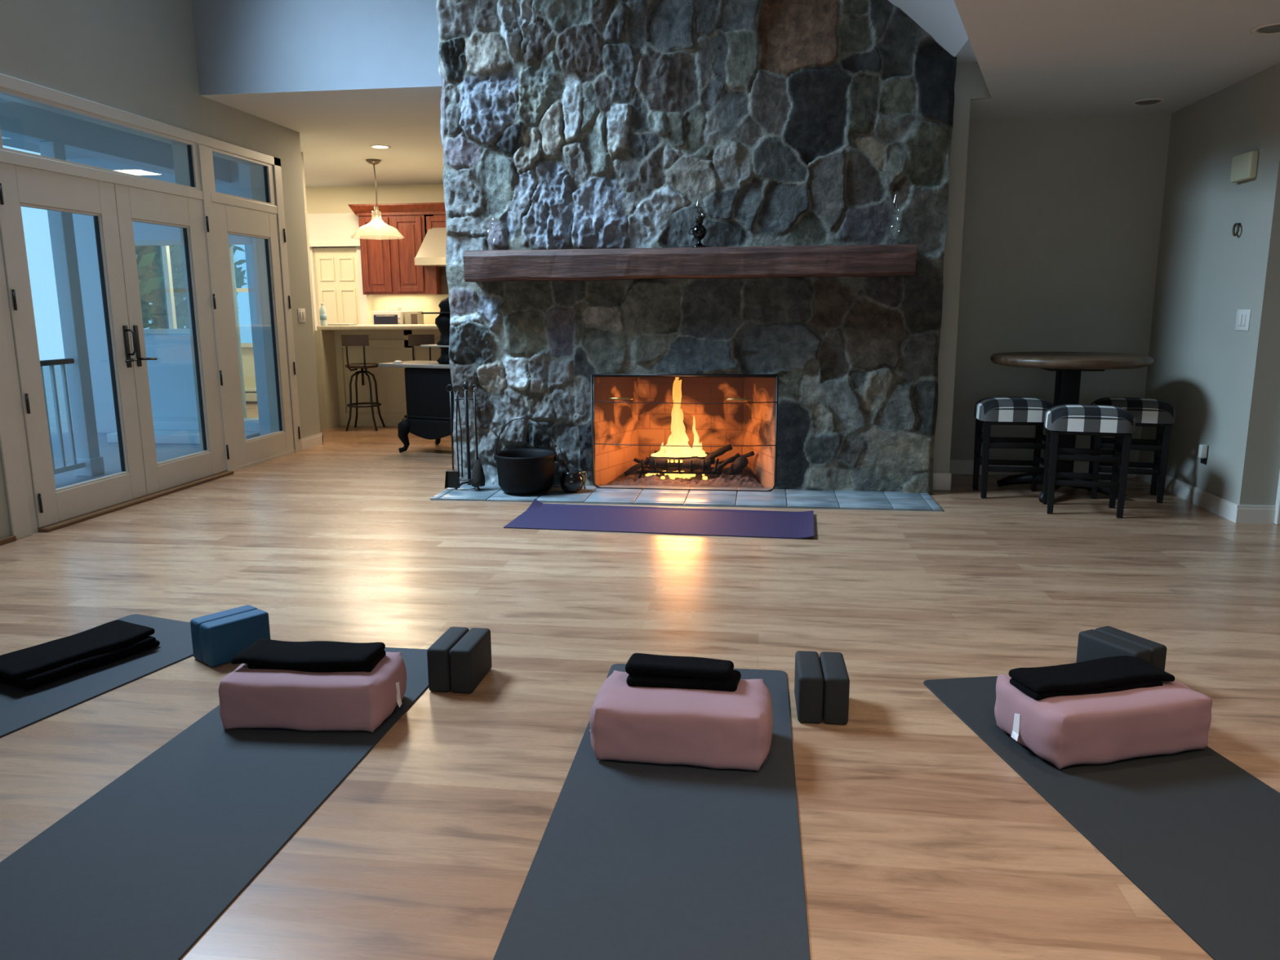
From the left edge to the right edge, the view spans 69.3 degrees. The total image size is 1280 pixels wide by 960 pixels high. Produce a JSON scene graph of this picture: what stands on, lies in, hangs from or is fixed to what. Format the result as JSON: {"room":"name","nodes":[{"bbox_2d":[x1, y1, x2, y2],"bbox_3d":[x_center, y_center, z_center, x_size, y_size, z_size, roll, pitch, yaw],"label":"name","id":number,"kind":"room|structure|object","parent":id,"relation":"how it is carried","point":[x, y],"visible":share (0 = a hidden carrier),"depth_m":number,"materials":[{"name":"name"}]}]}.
{"room":"exercise studio","nodes":[
{"label":"exercise studio","id":0,"kind":"room"},
{"bbox_2d":[0,97,231,183],"bbox_3d":[-4.424,-2.569,6.322,1.890,0.275,6.100,1,11,7],"label":"ceiling","id":1,"kind":"structure","parent":0,"point":[18,121],"depth_m":7.39,"materials":[{"name":"white paint"}]},
{"bbox_2d":[50,432,200,488],"bbox_3d":[-5.862,0.198,6.518,4.690,0.100,7.090,1,11,7],"label":"floor","id":2,"kind":"structure","parent":0,"point":[109,451],"depth_m":8.54,"materials":[{"name":"paint"}]},
{"bbox_2d":[40,358,85,474],"bbox_3d":[-4.629,-0.249,5.821,0.060,0.860,3.020,1,11,7],"label":"porch railing","id":3,"kind":"object","parent":2,"relation":"on","point":[64,468],"visible":0.46,"depth_m":7.12,"materials":[{"name":"black metal"}]},
{"bbox_2d":[39,141,104,475],"bbox_3d":[-4.452,-1.301,7.252,0.150,2.560,0.150,1,11,7],"label":"porch post","id":4,"kind":"object","parent":2,"relation":"on","point":[61,228],"visible":0.92,"depth_m":7.24,"materials":[{"name":"white"}]},
{"bbox_2d":[106,417,260,444],"bbox_3d":[-4.545,-0.510,9.497,1.500,0.180,0.700,1,11,7],"label":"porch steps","id":5,"kind":"structure","parent":2,"relation":"on","point":[167,430],"depth_m":9.39,"materials":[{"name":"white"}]},
{"bbox_2d":[0,0,319,538],"bbox_3d":[-3.776,-2.098,2.901,0.120,5.600,10.830,1,11,7],"label":"wall","id":6,"kind":"structure","parent":0,"point":[138,57],"depth_m":6.17,"materials":[{"name":"beige paint"}]},
{"bbox_2d":[0,162,146,528],"bbox_3d":[-3.373,-0.800,5.577,0.123,2.011,0.945,1,11,7],"label":"door","id":7,"kind":"structure","parent":6,"relation":"in","point":[20,185],"depth_m":5.47,"materials":[{"name":"paint"}]},
{"bbox_2d":[0,87,201,191],"bbox_3d":[-3.353,-2.100,5.820,0.050,0.335,1.910,1,11,7],"label":"window","id":8,"kind":"structure","parent":6,"relation":"in","point":[192,148],"depth_m":5.90,"materials":[{"name":"paint"}]},
{"bbox_2d":[0,73,302,545],"bbox_3d":[-3.417,-1.079,5.869,0.260,2.500,4.535,1,11,7],"label":"trim","id":9,"kind":"structure","parent":6,"relation":"attached to","point":[13,442],"depth_m":6.35,"materials":[{"name":"paint"}]},
{"bbox_2d":[114,183,229,494],"bbox_3d":[-3.247,-0.976,6.515,0.123,2.011,0.968,1,11,7],"label":"door","id":10,"kind":"structure","parent":6,"relation":"in","point":[132,203],"depth_m":6.58,"materials":[{"name":"paint"}]},
{"bbox_2d":[206,146,275,205],"bbox_3d":[-3.155,-2.377,7.296,0.050,0.335,0.960,1,11,7],"label":"window","id":11,"kind":"structure","parent":6,"relation":"in","point":[268,172],"depth_m":7.42,"materials":[{"name":"paint"}]},
{"bbox_2d":[211,201,300,467],"bbox_3d":[-3.129,-1.175,7.574,0.073,2.011,1.049,1,11,7],"label":"door","id":12,"kind":"structure","parent":6,"relation":"in","point":[227,219],"depth_m":7.45,"materials":[{"name":"paint"}]},
{"bbox_2d":[297,308,306,322],"bbox_3d":[-3.018,-1.469,8.270,0.012,0.120,0.130,1,11,7],"label":"light switch","id":13,"kind":"object","parent":6,"relation":"attached to","point":[301,312],"visible":1,"depth_m":8.26,"materials":[{"name":"white"}]},
{"bbox_2d":[301,432,323,450],"bbox_3d":[-3.068,-0.354,8.496,0.135,0.105,0.410,1,11,7],"label":"baseboard","id":14,"kind":"structure","parent":6,"relation":"attached to","point":[307,442],"depth_m":8.48,"materials":[{"name":"white paint"}]},
{"bbox_2d":[66,157,271,435],"bbox_3d":[-4.505,-1.748,9.126,2.930,2.930,1.200,1,11,7],"label":"wall","id":15,"kind":"structure","parent":0,"point":[171,376],"depth_m":9.73,"materials":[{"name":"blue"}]},
{"bbox_2d":[134,240,190,333],"bbox_3d":[-4.961,-2.007,9.652,0.780,0.950,0.080,1,11,7],"label":"window","id":16,"kind":"structure","parent":15,"relation":"in","point":[151,242],"depth_m":9.56,"materials":[{"name":"white paint"}]},
{"bbox_2d":[228,235,247,417],"bbox_3d":[-4.066,-1.503,9.626,0.340,2.000,0.080,1,11,7],"label":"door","id":17,"kind":"structure","parent":15,"relation":"in","point":[233,240],"depth_m":9.60,"materials":[{"name":"white"}]},
{"bbox_2d":[300,151,321,430],"bbox_3d":[-3.442,-1.806,8.992,0.050,2.780,1.020,1,11,7],"label":"wall","id":18,"kind":"structure","parent":0,"point":[302,154],"depth_m":9.41,"materials":[{"name":"beige paint"}]},
{"bbox_2d":[191,0,441,95],"bbox_3d":[-2.209,-4.176,6.400,2.000,2.820,0.120,1,11,7],"label":"wall","id":19,"kind":"structure","parent":0,"point":[242,46],"depth_m":6.56,"materials":[{"name":"blue paint"}]},
{"bbox_2d":[241,184,444,403],"bbox_3d":[-1.472,-2.115,10.588,8.550,2.780,2.580,1,11,7],"label":"wall","id":20,"kind":"structure","parent":0,"point":[320,200],"depth_m":11.83,"materials":[{"name":"beige"}]},
{"bbox_2d":[161,245,177,328],"bbox_3d":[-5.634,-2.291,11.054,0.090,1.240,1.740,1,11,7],"label":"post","id":21,"kind":"structure","parent":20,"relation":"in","point":[165,249],"depth_m":11.03,"materials":[{"name":"white paint"}]},
{"bbox_2d":[235,288,253,346],"bbox_3d":[-5.183,-2.464,12.238,0.610,1.420,0.110,1,11,7],"label":"window","id":22,"kind":"structure","parent":20,"relation":"in","point":[238,290],"depth_m":12.30,"materials":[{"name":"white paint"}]},
{"bbox_2d":[244,388,257,401],"bbox_3d":[-5.008,-1.140,12.415,1.800,0.170,0.104,1,11,7],"label":"baseboard heater","id":23,"kind":"object","parent":20,"relation":"attached to","point":[251,394],"visible":0.02,"depth_m":12.39,"materials":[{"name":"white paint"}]},
{"bbox_2d":[307,213,370,330],"bbox_3d":[-3.951,-2.203,12.055,0.890,2.440,0.140,1,11,7],"label":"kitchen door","id":24,"kind":"structure","parent":20,"relation":"in","point":[326,229],"depth_m":11.83,"materials":[{"name":"white paint"}]},
{"bbox_2d":[313,247,360,325],"bbox_3d":[-3.921,-2.002,12.121,0.600,2.020,0.037,1,11,7],"label":"door","id":25,"kind":"structure","parent":24,"relation":"attached to","point":[336,279],"depth_m":12.01,"materials":[{"name":"beige"}]},
{"bbox_2d":[347,202,448,294],"bbox_3d":[-2.622,-2.882,11.594,1.920,1.090,0.420,1,11,7],"label":"upper cabinet","id":26,"kind":"object","parent":20,"relation":"attached to","point":[388,267],"visible":0.62,"depth_m":11.52,"materials":[{"name":"brown wood"}]},
{"bbox_2d":[414,227,446,266],"bbox_3d":[-2.231,-2.878,11.424,0.920,0.460,0.650,1,11,7],"label":"range hood","id":27,"kind":"object","parent":26,"relation":"attached to","point":[432,251],"visible":0.32,"depth_m":11.24,"materials":[{"name":"white metal"}]},
{"bbox_2d":[372,294,448,324],"bbox_3d":[-1.960,-2.133,11.864,3.050,0.490,0.015,1,11,7],"label":"backsplash","id":28,"kind":"structure","parent":20,"relation":"attached to","point":[424,303],"depth_m":11.96,"materials":[{"name":"beige tile"}]},
{"bbox_2d":[1,0,977,187],"bbox_3d":[-1.823,-3.730,4.215,9.450,2.794,14.500,1,11,7],"label":"ceiling","id":29,"kind":"structure","parent":0,"point":[337,129],"depth_m":7.75,"materials":[{"name":"paint"}]},
{"bbox_2d":[351,159,404,239],"bbox_3d":[-2.796,-2.970,9.795,0.556,0.793,0.556,1,11,7],"label":"pendant light","id":30,"kind":"object","parent":29,"relation":"hanging from","point":[373,162],"visible":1,"depth_m":9.79,"materials":[{"name":"silver metal"}]},
{"bbox_2d":[369,144,391,149],"bbox_3d":[-2.502,-3.208,8.920,0.200,0.006,0.200,1,11,7],"label":"recessed light","id":31,"kind":"object","parent":29,"relation":"in","point":[376,146],"visible":1,"depth_m":8.92,"materials":[{"name":"white paint"}]},
{"bbox_2d":[0,403,1279,959],"bbox_3d":[-0.759,0.419,4.851,11.550,0.100,14.500,1,11,7],"label":"floor","id":32,"kind":"structure","parent":0,"point":[919,841],"depth_m":3.43,"materials":[{"name":"brown wood"}]},
{"bbox_2d":[0,613,193,737],"bbox_3d":[-2.152,0.729,2.949,0.610,0.005,1.750,4,11,22],"label":"yoga mat","id":33,"kind":"object","parent":32,"relation":"on","point":[20,708],"visible":0.53,"depth_m":3.16,"materials":[{"name":"rubber"}]},
{"bbox_2d":[0,619,159,690],"bbox_3d":[-2.019,0.619,3.301,0.262,0.082,0.520,6,12,29],"label":"folded blanket","id":34,"kind":"object","parent":33,"relation":"on","point":[33,667],"visible":1,"depth_m":3.25,"materials":[{"name":"fabric"}]},
{"bbox_2d":[0,647,428,959],"bbox_3d":[-1.090,0.786,2.609,0.610,0.005,1.750,1,11,8],"label":"yoga mat","id":35,"kind":"object","parent":32,"relation":"on","point":[144,867],"visible":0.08,"depth_m":2.21,"materials":[{"name":"rubber"}]},
{"bbox_2d":[217,651,406,733],"bbox_3d":[-1.006,0.648,2.886,0.535,0.162,0.299,1,11,5],"label":"bolster","id":36,"kind":"object","parent":35,"relation":"on","point":[249,698],"visible":0.84,"depth_m":2.75,"materials":[{"name":"fabric"}]},
{"bbox_2d":[231,639,386,672],"bbox_3d":[-1.026,0.550,2.888,0.443,0.059,0.168,1,11,6],"label":"folded blanket","id":37,"kind":"object","parent":36,"relation":"on","point":[314,656],"visible":1,"depth_m":2.84,"materials":[{"name":"fabric"}]},
{"bbox_2d":[190,604,257,662],"bbox_3d":[-1.527,0.564,3.417,0.075,0.152,0.228,9,14,40],"label":"block","id":38,"kind":"object","parent":32,"relation":"on","point":[195,623],"visible":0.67,"depth_m":3.34,"materials":[{"name":"blue plastic"}]},
{"bbox_2d":[200,608,270,666],"bbox_3d":[-1.468,0.573,3.368,0.075,0.152,0.228,9,14,40],"label":"block","id":39,"kind":"object","parent":32,"relation":"on","point":[223,638],"visible":0.75,"depth_m":3.32,"materials":[{"name":"blue plastic"}]},
{"bbox_2d":[341,334,385,431],"bbox_3d":[-2.890,-1.017,9.637,0.352,0.994,0.399,0,11,0],"label":"bar stool","id":40,"kind":"object","parent":32,"relation":"on","point":[347,340],"visible":1,"depth_m":9.56,"materials":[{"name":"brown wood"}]},
{"bbox_2d":[314,324,440,429],"bbox_3d":[-2.151,-1.129,9.972,2.300,1.075,1.020,1,11,7],"label":"kitchen peninsula","id":41,"kind":"object","parent":32,"relation":"on","point":[388,343],"visible":0.44,"depth_m":9.86,"materials":[{"name":"stone"}]},
{"bbox_2d":[316,324,439,330],"bbox_3d":[-2.164,-1.611,9.749,2.285,0.045,0.700,1,11,7],"label":"countertop","id":42,"kind":"structure","parent":41,"relation":"on","point":[364,326],"depth_m":9.49,"materials":[{"name":"stone"}]},
{"bbox_2d":[319,302,327,325],"bbox_3d":[-3.288,-1.719,9.604,0.069,0.233,0.069,1,11,7],"label":"water bottle","id":43,"kind":"object","parent":42,"relation":"on","point":[322,312],"visible":1,"depth_m":9.58,"materials":[{"name":"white plastic"}]},
{"bbox_2d":[377,297,453,452],"bbox_3d":[-1.801,-0.927,8.164,0.857,1.341,0.582,5,12,25],"label":"wood stove","id":44,"kind":"object","parent":32,"relation":"on","point":[428,416],"visible":0.47,"depth_m":7.97,"materials":[{"name":"metal"}]},
{"bbox_2d":[420,344,448,346],"bbox_3d":[-1.665,-1.167,8.041,0.370,0.015,0.300,5,12,25],"label":"shelf","id":45,"kind":"object","parent":44,"relation":"attached to","point":[425,345],"depth_m":7.93,"materials":[{"name":"silver metal"}]},
{"bbox_2d":[421,311,449,314],"bbox_3d":[-1.658,-1.441,7.986,0.350,0.013,0.280,5,12,25],"label":"shelf","id":46,"kind":"object","parent":44,"relation":"attached to","point":[433,313],"depth_m":7.89,"materials":[{"name":"metal"}]},
{"bbox_2d":[408,333,435,360],"bbox_3d":[-2.179,-1.004,9.544,0.352,0.994,0.399,1,11,6],"label":"bar stool","id":47,"kind":"object","parent":32,"relation":"on","point":[413,340],"visible":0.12,"depth_m":9.28,"materials":[{"name":"brown wood"}]},
{"bbox_2d":[426,626,469,692],"bbox_3d":[-0.648,0.608,3.153,0.075,0.152,0.228,1,11,8],"label":"block","id":48,"kind":"object","parent":32,"relation":"on","point":[437,655],"visible":0.71,"depth_m":3.05,"materials":[{"name":"grey plastic"}]},
{"bbox_2d":[448,627,492,693],"bbox_3d":[-0.572,0.610,3.142,0.075,0.152,0.228,1,11,8],"label":"block","id":49,"kind":"object","parent":32,"relation":"on","point":[470,658],"visible":1,"depth_m":3.06,"materials":[{"name":"grey plastic"}]},
{"bbox_2d":[493,663,810,959],"bbox_3d":[0.098,0.819,2.399,0.612,0.005,1.750,1,11,7],"label":"yoga mat","id":50,"kind":"object","parent":32,"relation":"on","point":[633,860],"visible":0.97,"depth_m":2.10,"materials":[{"name":"rubber"}]},
{"bbox_2d":[589,670,773,771],"bbox_3d":[0.116,0.680,2.654,0.530,0.172,0.297,1,11,9],"label":"bolster","id":51,"kind":"object","parent":50,"relation":"on","point":[706,728],"visible":0.91,"depth_m":2.53,"materials":[{"name":"fabric"}]},
{"bbox_2d":[625,653,741,691],"bbox_3d":[0.125,0.561,2.694,0.335,0.070,0.131,2,11,10],"label":"folded blanket","id":52,"kind":"object","parent":51,"relation":"on","point":[644,670],"visible":1,"depth_m":2.66,"materials":[{"name":"fabric"}]},
{"bbox_2d":[503,498,813,538],"bbox_3d":[0.135,0.222,5.484,1.760,0.044,0.630,2,11,10],"label":"yoga mat","id":53,"kind":"object","parent":32,"relation":"on","point":[539,515],"visible":1,"depth_m":5.46,"materials":[{"name":"purple rubber"}]},
{"bbox_2d":[430,0,956,511],"bbox_3d":[0.311,-2.628,6.151,3.378,5.400,1.510,1,11,7],"label":"stone fireplace","id":54,"kind":"object","parent":32,"relation":"on","point":[592,130],"visible":0.95,"depth_m":6.06,"materials":[{"name":"grey stone"}]},
{"bbox_2d":[454,381,480,490],"bbox_3d":[-1.200,-0.302,6.331,0.161,0.744,0.185,-5,12,-23],"label":"stand","id":55,"kind":"object","parent":54,"relation":"on","point":[464,386],"visible":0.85,"depth_m":6.32,"materials":[{"name":"black metal"}]},
{"bbox_2d":[444,384,460,488],"bbox_3d":[-1.286,-0.293,6.303,0.110,0.712,0.041,1,11,7],"label":"shovel","id":56,"kind":"object","parent":55,"relation":"hanging from","point":[451,482],"visible":1,"depth_m":6.36,"materials":[{"name":"black metal"}]},
{"bbox_2d":[453,384,462,476],"bbox_3d":[-1.232,-0.332,6.293,0.048,0.632,0.010,1,11,7],"label":"tongs","id":57,"kind":"object","parent":55,"relation":"hanging from","point":[457,397],"visible":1,"depth_m":6.29,"materials":[{"name":"black metal"}]},
{"bbox_2d":[461,383,471,484],"bbox_3d":[-1.169,-0.307,6.279,0.056,0.696,0.012,1,11,7],"label":"poker","id":58,"kind":"object","parent":55,"relation":"hanging from","point":[469,482],"visible":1,"depth_m":6.27,"materials":[{"name":"black metal"}]},
{"bbox_2d":[471,384,484,486],"bbox_3d":[-1.111,-0.302,6.292,0.096,0.692,0.094,1,11,7],"label":"brush","id":59,"kind":"object","parent":55,"relation":"hanging from","point":[477,473],"visible":1,"depth_m":6.30,"materials":[{"name":"black metal"}]},
{"bbox_2d":[493,417,557,495],"bbox_3d":[-0.775,-0.173,6.261,0.434,0.514,0.424,1,11,7],"label":"cauldron","id":60,"kind":"object","parent":54,"relation":"on","point":[520,471],"visible":1,"depth_m":6.14,"materials":[{"name":"grey metal"}]},
{"bbox_2d":[558,444,586,493],"bbox_3d":[-0.463,-0.078,6.267,0.164,0.322,0.164,-10,14,-41],"label":"kettle","id":61,"kind":"object","parent":54,"relation":"on","point":[571,481],"visible":1,"depth_m":6.23,"materials":[{"name":"black metal"}]},
{"bbox_2d":[590,373,778,492],"bbox_3d":[0.291,-0.317,6.265,1.265,0.797,0.044,1,11,7],"label":"fire screen","id":62,"kind":"object","parent":54,"relation":"on","point":[591,375],"visible":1,"depth_m":6.25,"materials":[{"name":"black metal"}]},
{"bbox_2d":[606,457,764,487],"bbox_3d":[0.341,-0.082,6.692,1.102,0.173,0.500,1,11,7],"label":"grate","id":63,"kind":"object","parent":54,"relation":"on","point":[746,478],"depth_m":6.56,"materials":[{"name":"metal"}]},
{"bbox_2d":[623,456,656,475],"bbox_3d":[0.004,-0.109,6.690,0.252,0.167,0.044,-2,11,-11],"label":"log","id":64,"kind":"object","parent":63,"relation":"on","point":[635,467],"visible":0.88,"depth_m":6.67,"materials":[{"name":"brown wood"}]},
{"bbox_2d":[645,459,707,479],"bbox_3d":[0.265,-0.088,6.660,0.452,0.134,0.251,1,11,7],"label":"embers","id":65,"kind":"object","parent":63,"relation":"on","point":[673,476],"visible":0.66,"depth_m":6.60},
{"bbox_2d":[648,457,711,469],"bbox_3d":[0.286,-0.118,6.619,0.440,0.085,0.087,1,11,10],"label":"log","id":66,"kind":"object","parent":63,"relation":"on","point":[697,463],"visible":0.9,"depth_m":6.59,"materials":[{"name":"brown wood"}]},
{"bbox_2d":[650,377,706,457],"bbox_3d":[0.280,-0.471,6.622,0.407,0.606,0.147,1,11,7],"label":"flames","id":67,"kind":"object","parent":66,"relation":"on","point":[678,437],"visible":0.95,"depth_m":6.61},
{"bbox_2d":[654,450,715,464],"bbox_3d":[0.322,-0.158,6.730,0.448,0.113,0.112,1,11,7],"label":"log","id":68,"kind":"object","parent":63,"relation":"on","point":[713,462],"visible":0.2,"depth_m":6.69,"materials":[{"name":"brown wood"}]},
{"bbox_2d":[704,444,732,460],"bbox_3d":[0.565,-0.192,6.652,0.206,0.130,0.053,-3,11,-12],"label":"log","id":69,"kind":"object","parent":68,"relation":"on","point":[722,451],"visible":0.94,"depth_m":6.63,"materials":[{"name":"brown wood"}]},
{"bbox_2d":[711,453,740,471],"bbox_3d":[0.614,-0.119,6.602,0.237,0.131,0.038,-6,12,-29],"label":"log","id":70,"kind":"object","parent":63,"relation":"on","point":[727,460],"visible":0.96,"depth_m":6.59,"materials":[{"name":"brown wood"}]},
{"bbox_2d":[719,451,754,463],"bbox_3d":[0.694,-0.154,6.655,0.258,0.118,0.038,3,11,18],"label":"log","id":71,"kind":"object","parent":70,"relation":"on","point":[752,453],"visible":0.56,"depth_m":6.62,"materials":[{"name":"brown wood"}]},
{"bbox_2d":[724,456,748,475],"bbox_3d":[0.691,-0.087,6.633,0.095,0.195,0.250,-5,12,-23],"label":"log","id":72,"kind":"object","parent":63,"relation":"on","point":[740,463],"visible":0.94,"depth_m":6.56,"materials":[{"name":"brown wood"}]},
{"bbox_2d":[688,190,706,247],"bbox_3d":[0.377,-1.669,5.927,0.096,0.352,0.096,-8,13,-37],"label":"oil lamp","id":73,"kind":"object","parent":54,"relation":"on","point":[699,231],"visible":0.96,"depth_m":5.92,"materials":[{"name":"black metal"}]},
{"bbox_2d":[794,650,823,723],"bbox_3d":[0.529,0.647,2.908,0.075,0.152,0.228,1,11,6],"label":"block","id":74,"kind":"object","parent":32,"relation":"on","point":[808,677],"visible":1,"depth_m":2.81,"materials":[{"name":"grey plastic"}]},
{"bbox_2d":[819,651,849,724],"bbox_3d":[0.606,0.648,2.899,0.075,0.152,0.228,1,11,6],"label":"block","id":75,"kind":"object","parent":32,"relation":"on","point":[835,675],"visible":0.91,"depth_m":2.79,"materials":[{"name":"grey plastic"}]},
{"bbox_2d":[972,396,1054,498],"bbox_3d":[2.469,-0.220,6.138,0.476,0.647,0.334,1,11,9],"label":"counter stool","id":76,"kind":"object","parent":32,"relation":"on","point":[1001,411],"visible":0.91,"depth_m":6.02,"materials":[{"name":"black"}]},
{"bbox_2d":[990,351,1154,502],"bbox_3d":[2.815,-0.365,6.142,0.970,0.922,0.970,1,11,7],"label":"pub table","id":77,"kind":"object","parent":32,"relation":"on","point":[1068,366],"visible":0.82,"depth_m":6.02,"materials":[{"name":"brown wood"}]},
{"bbox_2d":[1042,404,1135,518],"bbox_3d":[2.714,-0.129,5.640,0.476,0.647,0.334,3,11,18],"label":"counter stool","id":78,"kind":"object","parent":32,"relation":"on","point":[1117,422],"visible":1,"depth_m":5.51,"materials":[{"name":"black"}]},
{"bbox_2d":[923,675,1279,959],"bbox_3d":[1.357,0.829,2.308,0.612,0.005,1.750,-2,11,-7],"label":"yoga mat","id":79,"kind":"object","parent":32,"relation":"on","point":[1197,833],"visible":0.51,"depth_m":2.25,"materials":[{"name":"rubber"}]},
{"bbox_2d":[994,674,1212,769],"bbox_3d":[1.327,0.671,2.680,0.559,0.167,0.309,-3,11,-13],"label":"bolster","id":80,"kind":"object","parent":79,"relation":"on","point":[1171,717],"visible":0.78,"depth_m":2.55,"materials":[{"name":"fabric"}]},
{"bbox_2d":[1008,655,1174,700],"bbox_3d":[1.304,0.573,2.688,0.455,0.053,0.157,-3,11,-12],"label":"folded blanket","id":81,"kind":"object","parent":80,"relation":"on","point":[1121,673],"visible":1,"depth_m":2.65,"materials":[{"name":"fabric"}]},
{"bbox_2d":[1075,629,1151,662],"bbox_3d":[1.577,0.607,3.093,0.075,0.152,0.228,-5,12,-25],"label":"block","id":82,"kind":"object","parent":32,"relation":"on","point":[1092,644],"visible":0.47,"depth_m":3.09,"materials":[{"name":"grey plastic"}]},
{"bbox_2d":[1094,626,1166,671],"bbox_3d":[1.647,0.600,3.125,0.075,0.152,0.228,-5,12,-25],"label":"block","id":83,"kind":"object","parent":32,"relation":"on","point":[1158,651],"visible":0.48,"depth_m":3.04,"materials":[{"name":"grey plastic"}]},
{"bbox_2d":[1088,397,1175,503],"bbox_3d":[3.194,-0.210,6.058,0.476,0.647,0.334,4,11,21],"label":"counter stool","id":84,"kind":"object","parent":32,"relation":"on","point":[1148,412],"visible":0.77,"depth_m":5.90,"materials":[{"name":"black"}]},
{"bbox_3d":[-1.997,-1.378,11.690,3.090,0.930,0.620,1,11,7],"label":"base cabinet","id":85,"kind":"object","parent":32,"relation":"on","visible":0},
{"bbox_2d":[371,306,404,324],"bbox_3d":[-3.128,-2.003,11.627,0.380,0.335,0.351,1,11,7],"label":"toaster oven","id":86,"kind":"object","parent":85,"relation":"on","point":[394,315],"visible":0.65,"depth_m":11.48,"materials":[{"name":"white paint"}]},
{"bbox_2d":[404,311,423,324],"bbox_3d":[-2.829,-1.972,11.604,0.180,0.280,0.208,1,11,7],"label":"toaster","id":87,"kind":"object","parent":85,"relation":"on","point":[411,317],"visible":0.53,"depth_m":11.50,"materials":[{"name":"beige"}]},
{"bbox_2d":[933,61,991,472],"bbox_3d":[2.258,-1.355,6.467,0.455,2.760,0.810,1,11,7],"label":"wall column","id":88,"kind":"structure","parent":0,"point":[970,85],"depth_m":6.05,"materials":[{"name":"beige paint"}]},
{"bbox_2d":[933,471,951,490],"bbox_3d":[2.054,0.006,6.358,0.150,0.125,0.075,1,11,7],"label":"baseboard","id":89,"kind":"structure","parent":88,"relation":"attached to","point":[941,481],"depth_m":6.32,"materials":[{"name":"white paint"}]},
{"bbox_2d":[950,113,1171,462],"bbox_3d":[2.995,-1.292,6.729,1.600,2.530,0.130,1,11,7],"label":"wall","id":90,"kind":"structure","parent":0,"point":[1062,221],"depth_m":6.60,"materials":[{"name":"beige paint"}]},
{"bbox_2d":[949,459,1136,476],"bbox_3d":[2.928,-0.088,6.889,1.470,0.105,0.015,1,11,7],"label":"baseboard","id":91,"kind":"structure","parent":90,"relation":"attached to","point":[956,466],"depth_m":6.92,"materials":[{"name":"white paint"}]},
{"bbox_2d":[953,0,1279,119],"bbox_3d":[1.823,-1.740,1.737,5.902,0.200,9.900,1,11,7],"label":"ceiling","id":92,"kind":"structure","parent":0,"point":[1035,58],"depth_m":4.79,"materials":[{"name":"paint"}]},
{"bbox_2d":[1130,97,1165,106],"bbox_3d":[3.268,-2.428,5.960,0.200,0.016,0.200,1,11,7],"label":"recessed light","id":93,"kind":"object","parent":92,"relation":"in","point":[1150,101],"visible":1,"depth_m":5.93,"materials":[{"name":"white paint"}]},
{"bbox_2d":[1250,22,1279,35],"bbox_3d":[3.005,-2.131,4.378,0.200,0.016,0.200,1,11,7],"label":"recessed light","id":94,"kind":"object","parent":92,"relation":"in","point":[1272,28],"visible":1,"depth_m":4.37,"materials":[{"name":"white paint"}]},
{"bbox_2d":[1138,62,1279,505],"bbox_3d":[4.426,-1.115,5.743,1.760,2.530,1.480,1,11,7],"label":"wall","id":95,"kind":"structure","parent":0,"point":[1221,382],"depth_m":5.60,"materials":[{"name":"beige paint"}]},
{"bbox_2d":[1198,444,1208,464],"bbox_3d":[3.502,-0.163,5.775,0.045,0.125,0.082,1,11,7],"label":"wall outlet","id":96,"kind":"object","parent":95,"relation":"attached to","point":[1203,448],"visible":1,"depth_m":5.74,"materials":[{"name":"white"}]},
{"bbox_2d":[1198,444,1207,458],"bbox_3d":[3.496,-0.178,5.750,0.039,0.085,0.037,1,11,7],"label":"night light","id":97,"kind":"object","parent":96,"relation":"attached to","point":[1202,451],"depth_m":5.74,"materials":[{"name":"white"}]},
{"bbox_2d":[1135,467,1275,524],"bbox_3d":[3.645,0.064,6.054,0.205,0.105,1.480,1,11,7],"label":"baseboard","id":98,"kind":"structure","parent":95,"relation":"attached to","point":[1237,513],"depth_m":5.56,"materials":[{"name":"white paint"}]},
{"bbox_2d":[1231,222,1240,236],"bbox_3d":[3.486,-1.462,5.404,0.030,0.078,0.066,1,11,7],"label":"ring","id":99,"kind":"object","parent":95,"relation":"attached to","point":[1234,234],"visible":1,"depth_m":5.39,"materials":[{"name":"metal"}]},
{"bbox_2d":[1235,309,1251,330],"bbox_3d":[3.476,-0.923,5.342,0.012,0.120,0.150,1,11,7],"label":"light switch","id":100,"kind":"object","parent":95,"relation":"attached to","point":[1242,320],"visible":1,"depth_m":5.33,"materials":[{"name":"white"}]},
{"bbox_2d":[1230,150,1258,182],"bbox_3d":[3.473,-1.799,5.322,0.045,0.150,0.220,1,11,7],"label":"door chime","id":101,"kind":"object","parent":95,"relation":"attached to","point":[1244,166],"visible":1,"depth_m":5.28,"materials":[{"name":"beige plastic"}]},
{"bbox_2d":[1274,471,1279,524],"bbox_3d":[4.173,-0.817,5.053,1.070,2.200,0.040,1,11,7],"label":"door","id":102,"kind":"structure","parent":95,"relation":"in","point":[1277,520],"depth_m":5.30,"materials":[{"name":"white paint"}]},
{"label":"outside","id":103,"kind":"structure","parent":0,"visible":0},
{"bbox_2d":[42,364,73,432],"bbox_3d":[-2.976,-0.628,15.678,50.000,0.200,50.000,1,11,7],"label":"ground","id":104,"kind":"structure","parent":103,"point":[46,369],"depth_m":22.83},
{"bbox_2d":[134,245,247,328],"bbox_3d":[-7.765,-2.984,15.075,2.649,4.526,2.651,1,11,7],"label":"tree","id":105,"kind":"object","parent":104,"relation":"on","point":[149,258],"visible":0.16,"depth_m":14.57,"materials":[{"name":"green plant"}]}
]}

